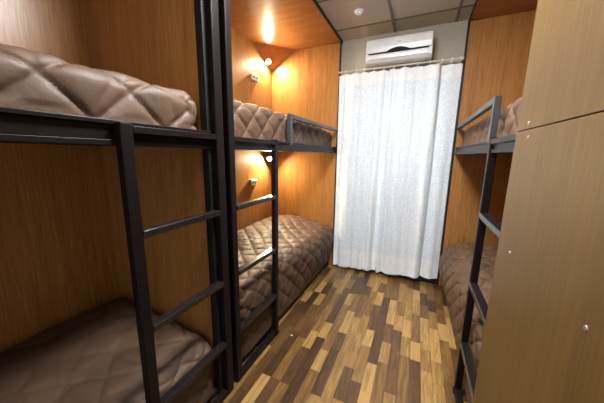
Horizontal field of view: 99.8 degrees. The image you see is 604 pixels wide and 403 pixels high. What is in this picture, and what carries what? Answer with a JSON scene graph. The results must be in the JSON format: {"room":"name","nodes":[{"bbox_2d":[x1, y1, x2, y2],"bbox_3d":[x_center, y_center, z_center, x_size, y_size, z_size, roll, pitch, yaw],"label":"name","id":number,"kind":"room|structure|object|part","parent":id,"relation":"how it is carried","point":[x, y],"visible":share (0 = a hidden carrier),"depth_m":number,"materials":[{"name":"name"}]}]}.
{"room":"dormitory","nodes":[
{"label":"dormitory","id":0,"kind":"room"},
{"bbox_2d":[209,263,466,402],"bbox_3d":[0.097,1.215,1.190,3.172,0.060,4.525,6,11,24],"label":"floor","id":1,"kind":"structure","parent":0,"point":[359,336],"depth_m":1.85,"materials":[{"name":"laminate"}]},
{"bbox_2d":[0,0,233,402],"bbox_3d":[-1.172,-0.059,0.639,0.918,2.609,1.830,6,11,24],"label":"bunk bed","id":2,"kind":"object","parent":1,"relation":"on","point":[95,212],"visible":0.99,"depth_m":1.31,"materials":[{"name":"brown wood"}]},
{"bbox_3d":[-1.592,-0.085,0.799,0.018,2.590,1.746,6,11,24],"label":"panel","id":3,"kind":"part","parent":2,"relation":"part of","materials":[{"name":"brown wood"}]},
{"bbox_2d":[0,44,196,129],"bbox_3d":[-1.192,-0.298,0.579,0.840,0.229,1.726,6,11,24],"label":"mattress","id":4,"kind":"object","parent":2,"relation":"on","point":[29,80],"visible":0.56,"depth_m":0.76,"materials":[{"name":"brown fabric"}]},
{"bbox_2d":[0,298,212,402],"bbox_3d":[-1.208,0.973,0.817,0.842,0.420,1.732,6,11,24],"label":"mattress","id":5,"kind":"object","parent":2,"relation":"on","point":[93,356],"visible":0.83,"depth_m":1.20,"materials":[{"name":"brown fabric"}]},
{"bbox_3d":[-0.802,-0.153,0.432,0.026,0.081,1.763,6,11,24],"label":"rail","id":6,"kind":"part","parent":2,"relation":"part of","materials":[{"name":"metal"}]},
{"bbox_3d":[-0.851,-0.190,1.422,0.812,2.590,0.016,6,11,24],"label":"panel","id":7,"kind":"part","parent":2,"relation":"part of","materials":[{"name":"brown wood"}]},
{"bbox_3d":[-0.462,-0.151,1.249,0.042,2.589,0.021,6,11,24],"label":"edge trim","id":8,"kind":"part","parent":2,"relation":"part of","materials":[{"name":"black metal"}]},
{"bbox_3d":[-0.415,-0.153,1.266,0.042,2.588,0.051,6,11,24],"label":"post","id":9,"kind":"part","parent":2,"relation":"part of","materials":[{"name":"metal"}]},
{"bbox_3d":[-0.806,1.244,0.684,0.034,0.038,1.763,6,11,24],"label":"rail","id":10,"kind":"part","parent":2,"relation":"part of","materials":[{"name":"metal"}]},
{"bbox_2d":[218,0,342,382],"bbox_3d":[-0.382,-0.366,2.355,0.918,2.609,1.921,6,11,24],"label":"bunk bed","id":11,"kind":"object","parent":1,"relation":"on","point":[301,82],"visible":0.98,"depth_m":2.76,"materials":[{"name":"brown wood"}]},
{"bbox_3d":[-0.380,-0.167,1.343,0.042,2.588,0.044,6,11,24],"label":"post","id":12,"kind":"part","parent":11,"relation":"part of","materials":[{"name":"metal"}]},
{"bbox_3d":[-0.791,-0.396,2.540,0.018,2.590,1.880,6,11,24],"label":"panel","id":13,"kind":"part","parent":11,"relation":"part of","materials":[{"name":"brown wood"}]},
{"bbox_2d":[250,179,256,184],"bbox_3d":[-0.573,-0.229,3.011,0.028,0.068,0.124,6,11,24],"label":"wall socket","id":14,"kind":"object","parent":11,"relation":"attached to","point":[252,181],"visible":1,"depth_m":2.99,"materials":[{"name":"white plastic"}]},
{"bbox_2d":[251,73,258,81],"bbox_3d":[-0.529,-1.389,2.858,0.028,0.068,0.124,6,11,24],"label":"wall socket","id":15,"kind":"object","parent":11,"relation":"attached to","point":[254,77],"visible":1,"depth_m":2.84,"materials":[{"name":"white plastic"}]},
{"bbox_3d":[-0.301,1.048,1.780,0.034,0.038,0.416,6,11,24],"label":"rail","id":16,"kind":"part","parent":11,"relation":"part of","materials":[{"name":"metal"}]},
{"bbox_2d":[265,58,270,64],"bbox_3d":[-0.403,-1.666,3.027,0.068,0.059,0.069,6,11,24],"label":"reading lamp","id":17,"kind":"object","parent":11,"relation":"attached to","point":[267,61],"visible":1,"depth_m":3.01,"materials":[{"name":"white plastic"}]},
{"bbox_3d":[-0.315,-1.672,2.915,0.319,0.204,0.404,6,11,24],"label":"corner panel","id":18,"kind":"part","parent":11,"relation":"part of","materials":[{"name":"brown wood"}]},
{"bbox_2d":[233,99,331,146],"bbox_3d":[-0.388,-0.625,2.318,0.845,0.260,1.859,6,11,24],"label":"mattress","id":19,"kind":"object","parent":11,"relation":"on","point":[250,121],"visible":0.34,"depth_m":1.73,"materials":[{"name":"brown fabric"}]},
{"bbox_3d":[-0.367,-1.640,2.123,0.908,0.019,1.912,6,11,24],"label":"canopy panel","id":20,"kind":"part","parent":11,"relation":"part of","materials":[{"name":"brown wood"}]},
{"bbox_2d":[238,214,333,357],"bbox_3d":[-0.373,0.592,2.531,0.912,0.568,1.857,6,11,24],"label":"mattress","id":21,"kind":"object","parent":11,"relation":"on","point":[304,245],"visible":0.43,"depth_m":2.26,"materials":[{"name":"brown fabric"}]},
{"bbox_3d":[0.008,-0.458,2.174,0.042,0.067,1.859,6,11,24],"label":"rail","id":22,"kind":"part","parent":11,"relation":"part of","materials":[{"name":"metal"}]},
{"bbox_3d":[-0.090,-0.537,1.900,0.030,0.227,0.035,6,11,24],"label":"guard post","id":23,"kind":"part","parent":11,"relation":"part of","materials":[{"name":"black metal"}]},
{"bbox_3d":[0.006,-0.509,3.211,0.872,2.590,0.016,6,11,24],"label":"panel","id":24,"kind":"part","parent":11,"relation":"part of","materials":[{"name":"brown wood"}]},
{"bbox_3d":[0.162,-0.729,2.428,0.030,0.032,1.181,6,11,24],"label":"guard rail","id":25,"kind":"part","parent":11,"relation":"part of","materials":[{"name":"grey metal"}]},
{"bbox_3d":[0.051,-1.593,1.939,0.010,0.031,1.912,6,11,24],"label":"edge trim","id":26,"kind":"part","parent":11,"relation":"part of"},
{"bbox_3d":[0.411,-0.469,3.031,0.018,2.589,0.021,6,11,24],"label":"edge trim","id":27,"kind":"part","parent":11,"relation":"part of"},
{"bbox_2d":[437,0,537,402],"bbox_3d":[1.532,-0.186,1.537,0.920,2.609,1.866,6,11,24],"label":"bunk bed","id":28,"kind":"object","parent":1,"relation":"on","point":[499,32],"visible":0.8,"depth_m":2.26,"materials":[{"name":"brown wood"}]},
{"bbox_3d":[1.502,-0.364,2.548,0.018,2.589,0.021,6,11,24],"label":"edge trim","id":29,"kind":"part","parent":28,"relation":"part of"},
{"bbox_3d":[0.833,1.151,1.315,0.034,0.038,0.403,6,11,24],"label":"rail","id":30,"kind":"part","parent":28,"relation":"part of","materials":[{"name":"metal"}]},
{"bbox_2d":[439,241,497,402],"bbox_3d":[1.510,0.775,1.723,0.938,0.557,1.824,6,11,24],"label":"mattress","id":31,"kind":"object","parent":28,"relation":"on","point":[455,262],"visible":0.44,"depth_m":1.89,"materials":[{"name":"brown fabric"}]},
{"bbox_3d":[1.138,-1.493,1.484,0.010,0.031,1.862,6,11,24],"label":"edge trim","id":32,"kind":"part","parent":28,"relation":"part of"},
{"bbox_3d":[1.242,-0.608,1.862,0.030,0.032,1.343,6,11,24],"label":"guard rail","id":33,"kind":"part","parent":28,"relation":"part of","materials":[{"name":"grey metal"}]},
{"bbox_3d":[1.155,-0.351,1.688,0.042,0.067,1.818,6,11,24],"label":"rail","id":34,"kind":"part","parent":28,"relation":"part of","materials":[{"name":"metal"}]},
{"bbox_3d":[1.913,-0.325,2.366,0.884,2.590,0.016,6,11,24],"label":"panel","id":35,"kind":"part","parent":28,"relation":"part of","materials":[{"name":"brown wood"}]},
{"bbox_2d":[462,97,521,145],"bbox_3d":[1.552,-0.425,1.487,0.845,0.226,1.806,6,11,24],"label":"mattress","id":36,"kind":"object","parent":28,"relation":"on","point":[509,116],"visible":0.12,"depth_m":1.30,"materials":[{"name":"brown fabric"}]},
{"bbox_3d":[0.957,-0.404,1.264,0.030,0.227,0.030,6,11,24],"label":"guard post","id":37,"kind":"part","parent":28,"relation":"part of","materials":[{"name":"grey metal"}]},
{"bbox_3d":[1.556,-1.458,1.298,0.908,0.019,1.862,6,11,24],"label":"canopy panel","id":38,"kind":"part","parent":28,"relation":"part of","materials":[{"name":"brown wood"}]},
{"bbox_2d":[473,0,603,402],"bbox_3d":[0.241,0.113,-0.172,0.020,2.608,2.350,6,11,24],"label":"cabinet","id":39,"kind":"object","parent":1,"relation":"on","point":[543,341],"visible":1,"depth_m":0.58,"materials":[{"name":"brown wood"}]},
{"bbox_2d":[316,0,475,40],"bbox_3d":[0.135,-1.403,0.705,3.172,0.054,4.525,6,11,24],"label":"ceiling","id":40,"kind":"structure","parent":0,"point":[379,17],"depth_m":2.25,"materials":[{"name":"tile"}]},
{"bbox_2d":[354,8,363,15],"bbox_3d":[0.495,-1.640,2.211,0.082,0.027,0.082,6,11,24],"label":"smoke detector","id":41,"kind":"object","parent":40,"relation":"attached to","point":[359,11],"visible":1,"depth_m":2.19,"materials":[{"name":"white plastic"}]},
{"bbox_2d":[341,20,467,278],"bbox_3d":[1.000,-0.441,2.868,3.016,2.610,0.160,6,11,24],"label":"wall","id":42,"kind":"structure","parent":0,"point":[449,41],"depth_m":2.48,"materials":[{"name":"beige paint"}]},
{"bbox_2d":[335,264,436,283],"bbox_3d":[0.946,0.826,3.023,1.192,0.060,0.012,6,11,24],"label":"baseboard","id":43,"kind":"structure","parent":42,"relation":"attached to","point":[420,278],"depth_m":2.86,"materials":[{"name":"black"}]},
{"bbox_2d":[366,30,433,67],"bbox_3d":[0.948,-1.477,2.494,0.598,0.222,0.222,6,11,24],"label":"air conditioner","id":44,"kind":"object","parent":42,"relation":"attached to","point":[410,48],"visible":0.94,"depth_m":2.41,"materials":[{"name":"white plastic"}]},
{"bbox_2d":[339,57,463,74],"bbox_3d":[0.955,-1.362,2.580,1.171,0.060,0.098,6,11,24],"label":"curtain rod","id":45,"kind":"object","parent":42,"relation":"attached to","point":[458,58],"visible":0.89,"depth_m":2.50,"materials":[{"name":"beige metal"}]},
{"bbox_2d":[333,65,389,270],"bbox_3d":[0.650,-0.294,2.874,0.548,2.248,0.075,5,11,21],"label":"curtain","id":46,"kind":"object","parent":45,"relation":"hanging from","point":[363,97],"visible":0.97,"depth_m":2.85,"materials":[{"name":"white fabric"}]},
{"bbox_2d":[376,56,462,278],"bbox_3d":[1.175,-0.254,2.660,0.641,2.233,0.109,6,11,24],"label":"curtain","id":47,"kind":"object","parent":45,"relation":"hanging from","point":[422,103],"visible":1,"depth_m":2.62,"materials":[{"name":"white fabric"}]}
]}

